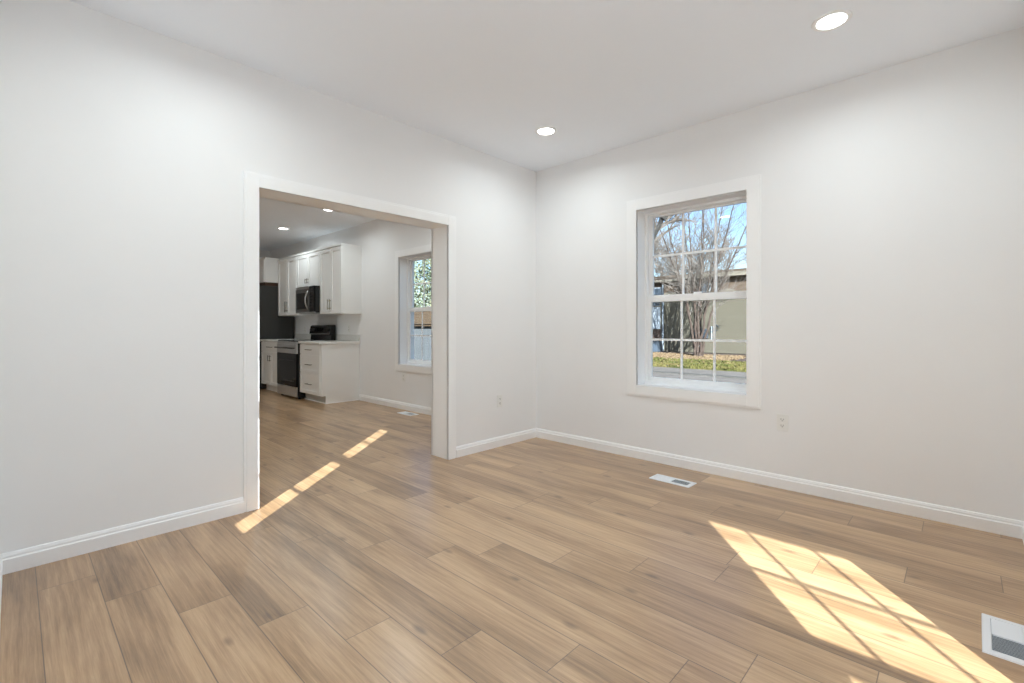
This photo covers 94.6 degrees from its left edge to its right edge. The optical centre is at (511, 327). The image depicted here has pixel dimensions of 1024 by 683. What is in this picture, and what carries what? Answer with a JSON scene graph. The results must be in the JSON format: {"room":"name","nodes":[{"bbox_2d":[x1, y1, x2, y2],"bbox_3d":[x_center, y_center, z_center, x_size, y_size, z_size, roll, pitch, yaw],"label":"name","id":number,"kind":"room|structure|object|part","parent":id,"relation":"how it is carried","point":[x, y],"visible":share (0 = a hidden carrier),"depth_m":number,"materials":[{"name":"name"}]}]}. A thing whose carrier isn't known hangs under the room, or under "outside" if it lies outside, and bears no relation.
{"room":"empty living room","nodes":[
{"label":"empty living room","id":0,"kind":"room"},
{"bbox_2d":[259,250,269,258],"bbox_3d":[-6.374,-0.241,8.558,0.100,2.722,3.745,0,0,43],"label":"wall","id":1,"kind":"structure","parent":0,"point":[262,253],"depth_m":9.78,"materials":[{"name":"paint"}]},
{"bbox_2d":[0,0,535,553],"bbox_3d":[-1.117,-0.241,3.572,0.208,2.722,3.745,0,0,43],"label":"wall","id":2,"kind":"structure","parent":0,"point":[126,148],"depth_m":2.56,"materials":[{"name":"paint"}]},
{"bbox_2d":[0,428,535,574],"bbox_3d":[-1.036,1.074,3.495,0.016,0.092,3.745,0,0,43],"label":"baseboard","id":3,"kind":"structure","parent":2,"relation":"attached to","point":[13,561],"depth_m":2.49,"materials":[{"name":"white wood"}]},
{"bbox_2d":[243,170,455,511],"bbox_3d":[-1.138,0.082,3.550,0.244,2.077,1.665,0,0,43],"label":"trim","id":4,"kind":"structure","parent":2,"relation":"attached to","point":[255,185],"depth_m":3.48,"materials":[{"name":"white wood"}]},
{"bbox_3d":[-1.220,0.082,3.628,0.018,2.077,1.665,0,0,43],"label":"casing","id":5,"kind":"part","parent":4,"relation":"part of","materials":[{"name":"white wood"}]},
{"bbox_2d":[497,395,501,407],"bbox_3d":[-0.115,0.692,4.470,0.009,0.116,0.072,0,0,43],"label":"wall outlet","id":6,"kind":"object","parent":2,"relation":"attached to","point":[499,397],"visible":1,"depth_m":4.46,"materials":[{"name":"plastic"}]},
{"bbox_2d":[414,259,430,307],"bbox_3d":[-3.938,-1.290,24.254,3.455,5.598,3.065,0,0,43],"label":"evergreen tree","id":7,"kind":"object","parent":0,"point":[420,272],"visible":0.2,"depth_m":23.68,"materials":[{"name":"green plant"}]},
{"bbox_2d":[0,388,1023,682],"bbox_3d":[-1.223,1.180,3.672,14.300,0.120,4.225,0,0,43],"label":"floor","id":8,"kind":"structure","parent":0,"point":[366,555],"depth_m":2.10,"materials":[{"name":"brown wood"}]},
{"bbox_2d":[261,341,276,391],"bbox_3d":[-4.010,0.682,8.443,0.870,0.876,0.653,0,0,43],"label":"base cabinet","id":9,"kind":"object","parent":8,"relation":"on","point":[268,352],"visible":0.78,"depth_m":8.29,"materials":[{"name":"white paint"}]},
{"bbox_3d":[-4.359,0.711,8.387,0.424,0.572,0.020,0,0,43],"label":"door","id":10,"kind":"part","parent":9,"relation":"part of","materials":[{"name":"white paint"}]},
{"bbox_3d":[-4.202,0.336,8.238,0.857,0.162,0.020,0,0,43],"label":"drawer","id":11,"kind":"part","parent":9,"relation":"part of","materials":[{"name":"white paint"}]},
{"bbox_3d":[-4.045,0.711,8.089,0.425,0.572,0.020,0,0,43],"label":"door","id":12,"kind":"part","parent":9,"relation":"part of","materials":[{"name":"white paint"}]},
{"bbox_2d":[260,334,310,341],"bbox_3d":[-4.004,0.176,8.445,0.875,0.136,0.643,0,0,43],"label":"countertop","id":13,"kind":"structure","parent":9,"relation":"on","point":[297,336],"depth_m":8.49,"materials":[{"name":"stone"}]},
{"bbox_2d":[259,282,293,388],"bbox_3d":[-4.739,0.145,8.982,0.900,1.950,0.821,0,0,43],"label":"refrigerator","id":14,"kind":"object","parent":8,"relation":"on","point":[271,325],"visible":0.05,"depth_m":8.66,"materials":[{"name":"metal"}]},
{"bbox_2d":[274,325,335,398],"bbox_3d":[-3.435,0.536,7.831,0.788,1.168,0.696,0,0,43],"label":"stove","id":15,"kind":"object","parent":8,"relation":"on","point":[288,351],"visible":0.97,"depth_m":7.65,"materials":[{"name":"black metal"}]},
{"bbox_3d":[-3.627,1.008,7.629,0.774,0.153,0.023,0,0,43],"label":"storage drawer","id":16,"kind":"part","parent":15,"relation":"part of","materials":[{"name":"metal"}]},
{"bbox_3d":[-3.628,0.333,7.627,0.782,0.145,0.027,0,0,43],"label":"oven door","id":17,"kind":"part","parent":15,"relation":"part of","materials":[{"name":"metal"}]},
{"bbox_3d":[-3.628,0.667,7.628,0.782,0.522,0.025,0,0,43],"label":"glass panel","id":18,"kind":"part","parent":15,"relation":"part of","materials":[{"name":"black glass"}]},
{"bbox_3d":[-3.626,0.238,7.630,0.782,0.040,0.020,0,0,43],"label":"rail","id":19,"kind":"part","parent":15,"relation":"part of","materials":[{"name":"metal"}]},
{"bbox_2d":[278,340,325,341],"bbox_3d":[-3.421,0.212,7.846,0.788,0.013,0.595,0,0,43],"label":"cooktop","id":20,"kind":"object","parent":15,"relation":"in","point":[278,340],"depth_m":7.68,"materials":[{"name":"black glass"}]},
{"bbox_2d":[300,344,358,403],"bbox_3d":[-2.849,0.682,7.343,0.728,0.876,0.653,0,0,43],"label":"base cabinet","id":21,"kind":"object","parent":8,"relation":"on","point":[329,373],"visible":0.99,"depth_m":7.11,"materials":[{"name":"white paint"}]},
{"bbox_3d":[-3.053,0.845,7.148,0.690,0.305,0.020,0,0,43],"label":"drawer","id":22,"kind":"part","parent":21,"relation":"part of","materials":[{"name":"white paint"}]},
{"bbox_3d":[-3.053,0.548,7.148,0.690,0.274,0.020,0,0,43],"label":"drawer","id":23,"kind":"part","parent":21,"relation":"part of","materials":[{"name":"white paint"}]},
{"bbox_3d":[-3.053,0.330,7.148,0.690,0.149,0.020,0,0,43],"label":"drawer","id":24,"kind":"part","parent":21,"relation":"part of","materials":[{"name":"white paint"}]},
{"bbox_2d":[298,334,359,344],"bbox_3d":[-2.840,0.176,7.341,0.747,0.136,0.643,0,0,43],"label":"countertop","id":25,"kind":"structure","parent":21,"relation":"on","point":[340,338],"depth_m":7.29,"materials":[{"name":"stone"}]},
{"bbox_3d":[-2.817,1.113,7.377,0.728,0.014,0.523,0,0,43],"label":"shoe moulding","id":26,"kind":"part","parent":21,"relation":"part of","materials":[{"name":"white wood"}]},
{"bbox_3d":[-2.579,0.682,7.123,0.018,0.876,0.600,0,0,43],"label":"panel","id":27,"kind":"part","parent":21,"relation":"part of","materials":[{"name":"white paint"}]},
{"bbox_2d":[398,411,418,415],"bbox_3d":[-1.358,1.117,6.160,0.306,0.006,0.132,0,0,43],"label":"floor vent","id":28,"kind":"object","parent":8,"relation":"in","point":[404,412],"visible":1,"depth_m":6.15,"materials":[{"name":"metal"}]},
{"bbox_2d":[649,474,696,487],"bbox_3d":[1.174,1.117,3.462,0.306,0.006,0.132,0,0,44],"label":"floor vent","id":29,"kind":"object","parent":8,"relation":"in","point":[659,477],"visible":1,"depth_m":3.45,"materials":[{"name":"metal"}]},
{"bbox_2d":[981,613,1023,665],"bbox_3d":[1.778,1.117,1.697,0.132,0.006,0.306,0,0,44],"label":"floor vent","id":30,"kind":"object","parent":8,"relation":"in","point":[1001,638],"visible":1,"depth_m":1.70,"materials":[{"name":"metal"}]},
{"bbox_2d":[69,0,1023,250],"bbox_3d":[-1.223,-1.677,3.672,14.300,0.150,4.225,0,0,43],"label":"ceiling","id":31,"kind":"structure","parent":0,"point":[483,76],"depth_m":2.73,"materials":[{"name":"paint"}]},
{"bbox_2d":[535,126,556,135],"bbox_3d":[0.276,-1.599,3.849,0.178,0.006,0.178,0,0,43],"label":"recessed light","id":32,"kind":"object","parent":31,"relation":"in","point":[546,130],"visible":1,"depth_m":3.85,"materials":[{"name":"white plastic"}]},
{"bbox_2d":[538,128,553,134],"bbox_3d":[0.276,-1.600,3.849,0.132,0.003,0.132,0,0,43],"label":"diffuser","id":33,"kind":"object","parent":32,"relation":"attached to","point":[541,131],"depth_m":3.85,"materials":[{"name":"white"}]},
{"bbox_2d":[811,9,851,31],"bbox_3d":[1.667,-1.599,2.468,0.178,0.006,0.178,0,0,43],"label":"recessed light","id":34,"kind":"object","parent":31,"relation":"in","point":[832,20],"visible":1,"depth_m":2.46,"materials":[{"name":"white"}]},
{"bbox_2d":[816,13,846,28],"bbox_3d":[1.667,-1.600,2.468,0.132,0.003,0.132,0,0,43],"label":"diffuser","id":35,"kind":"object","parent":34,"relation":"attached to","point":[831,20],"depth_m":2.46,"materials":[{"name":"white plastic"}]},
{"bbox_2d":[270,26,1023,520],"bbox_3d":[0.148,-0.241,5.118,14.300,2.722,0.240,0,0,43],"label":"wall","id":36,"kind":"structure","parent":0,"point":[892,197],"depth_m":3.06,"materials":[{"name":"paint"}]},
{"bbox_2d":[259,257,278,282],"bbox_3d":[-4.650,-1.058,9.083,0.920,0.453,0.605,0,0,43],"label":"upper cabinet","id":37,"kind":"object","parent":36,"relation":"attached to","point":[268,267],"visible":0.22,"depth_m":8.67,"materials":[{"name":"white paint"}]},
{"bbox_3d":[-4.660,-1.043,8.738,0.450,0.408,0.020,0,0,43],"label":"door","id":38,"kind":"part","parent":37,"relation":"part of","materials":[{"name":"white paint"}]},
{"bbox_2d":[278,255,314,315],"bbox_3d":[-3.923,-0.741,8.561,0.833,1.048,0.363,0,0,43],"label":"upper cabinet","id":39,"kind":"object","parent":36,"relation":"attached to","point":[287,266],"visible":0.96,"depth_m":8.44,"materials":[{"name":"white paint"}]},
{"bbox_3d":[-4.168,-0.726,8.605,0.406,1.003,0.020,0,0,43],"label":"door","id":40,"kind":"part","parent":39,"relation":"part of","materials":[{"name":"white paint"}]},
{"bbox_3d":[-3.866,-0.726,8.319,0.406,1.003,0.020,0,0,43],"label":"door","id":41,"kind":"part","parent":39,"relation":"part of","materials":[{"name":"white paint"}]},
{"bbox_2d":[296,249,319,287],"bbox_3d":[-3.296,-0.970,7.966,0.893,0.590,0.363,0,0,43],"label":"upper cabinet","id":42,"kind":"object","parent":36,"relation":"attached to","point":[308,263],"visible":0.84,"depth_m":7.84,"materials":[{"name":"white paint"}]},
{"bbox_3d":[-3.551,-0.955,8.021,0.436,0.545,0.020,0,0,43],"label":"door","id":43,"kind":"part","parent":42,"relation":"part of","materials":[{"name":"white paint"}]},
{"bbox_2d":[296,285,319,313],"bbox_3d":[-3.270,-0.457,7.862,0.713,0.430,0.476,0,0,43],"label":"microwave oven","id":44,"kind":"object","parent":42,"relation":"attached to","point":[308,297],"visible":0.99,"depth_m":7.63,"materials":[{"name":"black metal"}]},
{"bbox_3d":[-3.449,-0.464,7.802,0.535,0.417,0.024,0,0,43],"label":"door","id":45,"kind":"part","parent":44,"relation":"part of","materials":[{"name":"glass"}]},
{"bbox_3d":[-3.189,-0.464,7.556,0.175,0.417,0.024,0,0,43],"label":"control panel","id":46,"kind":"part","parent":44,"relation":"part of","materials":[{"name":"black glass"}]},
{"bbox_3d":[-3.227,-0.955,7.713,0.436,0.545,0.020,0,0,43],"label":"door","id":47,"kind":"part","parent":42,"relation":"part of","materials":[{"name":"white paint"}]},
{"bbox_2d":[319,243,361,314],"bbox_3d":[-2.707,-0.741,7.408,0.725,1.048,0.363,0,0,43],"label":"upper cabinet","id":48,"kind":"object","parent":36,"relation":"attached to","point":[341,263],"visible":1,"depth_m":7.22,"materials":[{"name":"white paint"}]},
{"bbox_3d":[-2.933,-0.726,7.434,0.352,1.003,0.020,0,0,43],"label":"door","id":49,"kind":"part","parent":48,"relation":"part of","materials":[{"name":"white paint"}]},
{"bbox_3d":[-2.670,-0.726,7.184,0.352,1.003,0.020,0,0,43],"label":"door","id":50,"kind":"part","parent":48,"relation":"part of","materials":[{"name":"white paint"}]},
{"bbox_2d":[359,394,430,414],"bbox_3d":[-1.139,1.074,6.162,3.390,0.092,0.016,0,0,43],"label":"baseboard","id":51,"kind":"structure","parent":36,"relation":"attached to","point":[401,405],"depth_m":6.60,"materials":[{"name":"white wood"}]},
{"bbox_2d":[395,244,430,374],"bbox_3d":[-1.160,-0.235,6.336,1.117,1.678,0.242,0,0,43],"label":"window","id":52,"kind":"structure","parent":36,"relation":"in","point":[405,361],"depth_m":6.60,"materials":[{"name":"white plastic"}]},
{"bbox_3d":[-1.187,0.506,6.307,0.913,0.008,0.132,0,0,43],"label":"sill","id":53,"kind":"part","parent":52,"relation":"part of","materials":[{"name":"white wood"}]},
{"bbox_3d":[-1.111,-0.235,6.388,0.925,1.490,0.100,0,0,43],"label":"frame","id":54,"kind":"part","parent":52,"relation":"part of","materials":[{"name":"white plastic"}]},
{"bbox_3d":[-1.128,0.097,6.370,0.865,0.758,0.028,0,0,43],"label":"sash","id":55,"kind":"part","parent":52,"relation":"part of","materials":[{"name":"white plastic"}]},
{"bbox_3d":[-1.107,-0.590,6.391,0.865,0.730,0.028,0,0,43],"label":"sash","id":56,"kind":"part","parent":52,"relation":"part of","materials":[{"name":"white plastic"}]},
{"bbox_2d":[411,311,430,359],"bbox_3d":[-1.128,0.107,6.370,0.805,0.665,0.009,0,0,43],"label":"grille","id":57,"kind":"object","parent":52,"relation":"attached to","point":[422,335],"depth_m":6.52,"materials":[{"name":"white plastic"}]},
{"bbox_2d":[412,259,430,306],"bbox_3d":[-1.107,-0.610,6.391,0.805,0.655,0.009,0,0,43],"label":"grille","id":58,"kind":"object","parent":52,"relation":"attached to","point":[413,260],"depth_m":6.64,"materials":[{"name":"white plastic"}]},
{"bbox_2d":[627,174,760,409],"bbox_3d":[1.471,-0.259,3.841,1.078,1.690,0.242,0,0,43],"label":"window","id":59,"kind":"structure","parent":36,"relation":"in","point":[641,382],"depth_m":3.84,"materials":[{"name":"white plastic"}]},
{"bbox_3d":[1.457,0.494,3.799,0.913,0.008,0.132,0,0,43],"label":"sill","id":60,"kind":"part","parent":59,"relation":"part of","materials":[{"name":"white wood"}]},
{"bbox_3d":[1.534,-0.255,3.879,0.925,1.506,0.100,0,0,43],"label":"frame","id":61,"kind":"part","parent":59,"relation":"part of","materials":[{"name":"white plastic"}]},
{"bbox_3d":[1.516,0.091,3.861,0.865,0.746,0.028,0,0,43],"label":"sash","id":62,"kind":"part","parent":59,"relation":"part of","materials":[{"name":"white plastic"}]},
{"bbox_3d":[1.537,-0.604,3.883,0.865,0.758,0.028,0,0,43],"label":"sash","id":63,"kind":"part","parent":59,"relation":"part of","materials":[{"name":"white plastic"}]},
{"bbox_2d":[652,300,745,381],"bbox_3d":[1.516,0.102,3.861,0.805,0.653,0.009,0,0,43],"label":"grille","id":64,"kind":"object","parent":59,"relation":"attached to","point":[714,340],"depth_m":3.94,"materials":[{"name":"white plastic"}]},
{"bbox_2d":[653,207,745,293],"bbox_3d":[1.537,-0.624,3.883,0.805,0.683,0.009,0,0,43],"label":"grille","id":65,"kind":"object","parent":59,"relation":"attached to","point":[682,212],"depth_m":3.96,"materials":[{"name":"white plastic"}]},
{"bbox_2d":[536,428,1023,538],"bbox_3d":[1.481,1.074,3.677,3.418,0.092,0.016,0,0,43],"label":"baseboard","id":66,"kind":"structure","parent":36,"relation":"attached to","point":[949,515],"depth_m":3.15,"materials":[{"name":"white wood"}]},
{"bbox_2d":[777,414,787,431],"bbox_3d":[1.886,0.661,3.298,0.072,0.116,0.009,0,0,43],"label":"wall outlet","id":67,"kind":"object","parent":36,"relation":"attached to","point":[782,419],"visible":1,"depth_m":3.29,"materials":[{"name":"plastic"}]},
{"bbox_3d":[-2.594,-0.241,2.227,14.300,2.722,0.240,0,0,43],"label":"wall","id":68,"kind":"structure","parent":0,"visible":0},
{"bbox_2d":[0,557,2,621],"bbox_3d":[-1.085,1.074,0.971,3.418,0.092,0.016,0,0,43],"label":"baseboard","id":69,"kind":"structure","parent":68,"relation":"attached to","point":[1,561],"depth_m":1.97,"materials":[{"name":"white wood"}]},
{"bbox_3d":[1.511,-0.241,1.079,0.200,2.722,3.745,0,0,43],"label":"wall","id":70,"kind":"structure","parent":0,"visible":0},
{"bbox_2d":[1022,526,1023,542],"bbox_3d":[1.432,1.074,1.153,0.016,0.092,3.745,0,0,43],"label":"baseboard","id":71,"kind":"structure","parent":70,"relation":"attached to","point":[1023,526],"depth_m":2.49,"materials":[{"name":"white wood"}]},
{"label":"outside","id":72,"kind":"structure","parent":0,"visible":0},
{"bbox_2d":[661,351,745,361],"bbox_3d":[6.756,1.585,26.251,120.000,0.170,120.000,0,0,43],"label":"ground","id":73,"kind":"structure","parent":72,"point":[743,359],"depth_m":27.62,"materials":[{"name":"soil"}]},
{"bbox_2d":[414,311,430,360],"bbox_3d":[-3.106,0.394,17.743,9.600,2.213,4.320,0,0,43],"label":"garden shed","id":74,"kind":"object","parent":73,"relation":"on","point":[426,314],"visible":0.08,"depth_m":14.71,"materials":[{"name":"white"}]},
{"bbox_2d":[653,341,661,351],"bbox_3d":[8.994,1.160,29.773,0.660,0.680,0.650,0,0,43],"label":"utility box","id":75,"kind":"object","parent":73,"relation":"on","point":[656,344],"visible":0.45,"depth_m":29.47,"materials":[{"name":"blue metal"}]},
{"bbox_2d":[654,212,700,240],"bbox_3d":[6.342,-3.723,18.689,5.945,10.610,3.634,0,0,15],"label":"bare tree","id":76,"kind":"object","parent":73,"relation":"on","point":[660,225],"visible":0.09,"depth_m":18.73,"materials":[{"name":"grey plant"}]},
{"bbox_2d":[653,268,745,353],"bbox_3d":[12.070,-1.205,33.306,38.000,5.350,9.450,0,0,43],"label":"house","id":77,"kind":"structure","parent":73,"relation":"on","point":[731,315],"depth_m":27.91,"materials":[{"name":"beige"}]},
{"bbox_3d":[9.223,-2.290,30.051,0.450,0.420,0.010,0,0,43],"label":"pane","id":78,"kind":"part","parent":77,"relation":"part of","materials":[{"name":"blue glass"}]},
{"bbox_3d":[9.190,0.795,30.124,0.600,1.350,0.030,0,0,43],"label":"brown panel","id":79,"kind":"part","parent":77,"relation":"part of","materials":[{"name":"grey"}]},
{"bbox_2d":[653,356,745,371],"bbox_3d":[3.521,1.428,22.841,60.000,0.144,4.600,0,0,43],"label":"grass","id":80,"kind":"structure","parent":73,"relation":"on","point":[736,366],"depth_m":18.24,"materials":[{"name":"green plant"}]},
{"bbox_2d":[653,352,745,366],"bbox_3d":[5.853,1.448,24.137,9.823,0.065,9.512,0,0,43],"label":"fallen leaves","id":81,"kind":"object","parent":80,"relation":"on","point":[665,355],"visible":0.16,"depth_m":23.78,"materials":[{"name":"brown plant"}]},
{"bbox_2d":[654,203,745,355],"bbox_3d":[9.816,-4.350,24.091,5.515,11.805,7.968,0,0,-23],"label":"crape myrtle","id":82,"kind":"object","parent":73,"relation":"on","point":[698,347],"visible":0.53,"depth_m":24.13,"materials":[{"name":"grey plant"}]},
{"bbox_2d":[654,219,745,276],"bbox_3d":[16.677,-4.631,44.359,11.558,12.415,10.375,0,0,3],"label":"bare tree","id":83,"kind":"object","parent":73,"relation":"on","point":[656,250],"visible":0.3,"depth_m":43.00,"materials":[{"name":"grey plant"}]},
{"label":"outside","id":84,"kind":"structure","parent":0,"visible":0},
{"bbox_2d":[653,367,745,383],"bbox_3d":[-0.298,1.485,18.814,120.000,0.030,6.500,0,0,43],"label":"street","id":85,"kind":"structure","parent":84,"point":[697,371],"depth_m":14.89,"materials":[{"name":"grey asphalt"}]},
{"bbox_2d":[653,371,745,378],"bbox_3d":[0.476,1.452,19.631,120.000,0.035,0.350,0,0,43],"label":"kerb","id":86,"kind":"object","parent":85,"relation":"on","point":[663,372],"depth_m":14.54,"materials":[{"name":"concrete"}]}
]}

